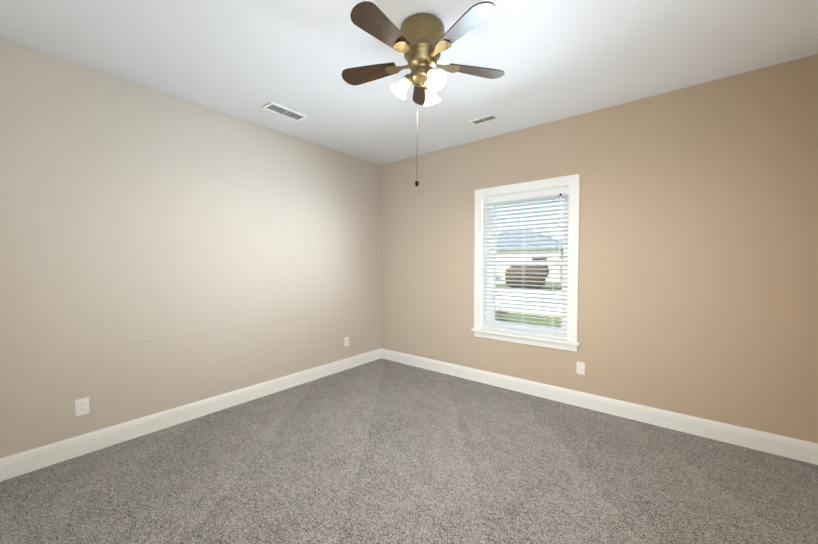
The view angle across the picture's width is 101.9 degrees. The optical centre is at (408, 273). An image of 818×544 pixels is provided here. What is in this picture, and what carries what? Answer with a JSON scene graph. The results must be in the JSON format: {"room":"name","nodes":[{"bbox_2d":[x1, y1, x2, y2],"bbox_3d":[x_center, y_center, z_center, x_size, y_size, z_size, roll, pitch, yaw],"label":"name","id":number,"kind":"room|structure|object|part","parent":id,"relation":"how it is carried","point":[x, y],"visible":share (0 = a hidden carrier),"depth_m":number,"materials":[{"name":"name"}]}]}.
{"room":"empty bedroom","nodes":[
{"label":"empty bedroom","id":0,"kind":"room"},
{"bbox_2d":[0,37,380,457],"bbox_3d":[-1.575,-0.118,3.404,0.200,2.740,3.920,1,2,39],"label":"wall","id":1,"kind":"structure","parent":0,"point":[160,251],"depth_m":2.66,"materials":[{"name":"beige paint"}]},
{"bbox_2d":[75,397,88,415],"bbox_3d":[-2.311,0.944,2.346,0.007,0.114,0.070,1,2,39],"label":"electrical outlet","id":2,"kind":"object","parent":1,"relation":"attached to","point":[81,406],"visible":1,"depth_m":2.34,"materials":[{"name":"white plastic"}]},
{"bbox_2d":[0,348,380,481],"bbox_3d":[-1.490,1.184,3.375,0.015,0.140,3.520,1,2,39],"label":"baseboard","id":3,"kind":"structure","parent":1,"relation":"attached to","point":[21,463],"depth_m":2.67,"materials":[{"name":"white wood"}]},
{"bbox_2d":[344,337,348,346],"bbox_3d":[-0.798,0.873,4.240,0.007,0.114,0.070,1,2,39],"label":"electrical outlet","id":4,"kind":"object","parent":1,"relation":"attached to","point":[346,341],"visible":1,"depth_m":4.24,"materials":[{"name":"white plastic"}]},
{"bbox_2d":[0,358,817,543],"bbox_3d":[-0.105,1.359,1.857,4.480,0.120,4.570,1,2,39],"label":"floor","id":5,"kind":"structure","parent":0,"point":[381,451],"depth_m":2.08,"materials":[{"name":"carpet"}]},
{"bbox_2d":[0,0,817,164],"bbox_3d":[-0.105,-1.515,1.772,4.480,0.150,4.570,1,2,39],"label":"ceiling","id":6,"kind":"structure","parent":0,"point":[553,60],"depth_m":2.19,"materials":[{"name":"white paint"}]},
{"bbox_2d":[262,102,306,121],"bbox_3d":[-1.132,-1.473,3.036,0.160,0.011,0.361,1,2,39],"label":"ceiling vent","id":7,"kind":"object","parent":6,"relation":"in","point":[283,111],"visible":0.98,"depth_m":3.02,"materials":[{"name":"white metal"}]},
{"bbox_2d":[342,1,503,185],"bbox_3d":[0.053,-0.983,1.941,1.031,0.924,0.990,1,2,39],"label":"ceiling fan","id":8,"kind":"object","parent":6,"relation":"attached to","point":[421,41],"visible":1,"depth_m":1.87,"materials":[{"name":"brown wood"}]},
{"bbox_2d":[469,114,498,125],"bbox_3d":[0.721,-1.477,3.193,0.261,0.011,0.120,1,2,39],"label":"ceiling vent","id":9,"kind":"object","parent":6,"relation":"in","point":[484,119],"visible":0.98,"depth_m":3.19,"materials":[{"name":"white metal"}]},
{"bbox_2d":[381,54,817,442],"bbox_3d":[1.258,-0.121,3.522,4.480,2.740,0.200,1,2,39],"label":"wall","id":10,"kind":"structure","parent":0,"point":[698,260],"depth_m":2.72,"materials":[{"name":"beige paint"}]},
{"bbox_2d":[471,328,579,345],"bbox_3d":[1.200,0.657,3.511,1.120,0.025,0.171,1,2,39],"label":"window sill","id":11,"kind":"structure","parent":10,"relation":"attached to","point":[534,337],"depth_m":3.41,"materials":[{"name":"white wood"}]},
{"bbox_2d":[474,174,579,351],"bbox_3d":[1.233,-0.103,3.530,1.080,1.673,0.219,1,2,39],"label":"window","id":12,"kind":"structure","parent":10,"relation":"in","point":[572,182],"depth_m":3.48,"materials":[{"name":"white wood"}]},
{"bbox_2d":[484,186,568,339],"bbox_3d":[1.200,-0.100,3.489,0.884,1.478,0.082,1,2,39],"label":"window blinds","id":13,"kind":"object","parent":12,"relation":"attached to","point":[533,194],"visible":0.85,"depth_m":3.46,"materials":[{"name":"white plastic"}]},
{"bbox_3d":[1.276,-0.101,3.584,0.890,1.488,0.081,1,2,39],"label":"vinyl window frame","id":14,"kind":"part","parent":12,"relation":"part of","materials":[{"name":"white plastic"}]},
{"bbox_2d":[576,362,584,374],"bbox_3d":[1.620,0.896,3.131,0.070,0.114,0.007,1,2,39],"label":"outlet","id":15,"kind":"object","parent":10,"relation":"attached to","point":[580,368],"visible":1,"depth_m":3.13,"materials":[{"name":"white plastic"}]},
{"bbox_2d":[381,348,817,464],"bbox_3d":[1.191,1.181,3.476,4.080,0.140,0.015,1,2,39],"label":"baseboard","id":16,"kind":"structure","parent":10,"relation":"attached to","point":[793,448],"depth_m":2.85,"materials":[{"name":"white wood"}]},
{"label":"outside","id":17,"kind":"structure","parent":0,"visible":0},
{"bbox_2d":[495,281,561,327],"bbox_3d":[21.170,0.181,55.798,110.000,0.340,106.260,1,2,39],"label":"ground","id":18,"kind":"structure","parent":17,"point":[529,303],"depth_m":13.68,"materials":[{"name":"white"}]},
{"bbox_2d":[505,266,549,288],"bbox_3d":[8.306,0.167,23.403,2.993,2.230,2.945,1,2,39],"label":"shrub","id":19,"kind":"object","parent":18,"relation":"on","point":[534,279],"depth_m":22.54,"materials":[{"name":"brown plant"}]},
{"bbox_2d":[496,230,562,281],"bbox_3d":[12.521,-2.187,38.478,13.100,5.700,11.100,1,2,39],"label":"house","id":20,"kind":"structure","parent":18,"relation":"on","point":[546,246],"depth_m":33.36,"materials":[{"name":"beige"}]}
]}

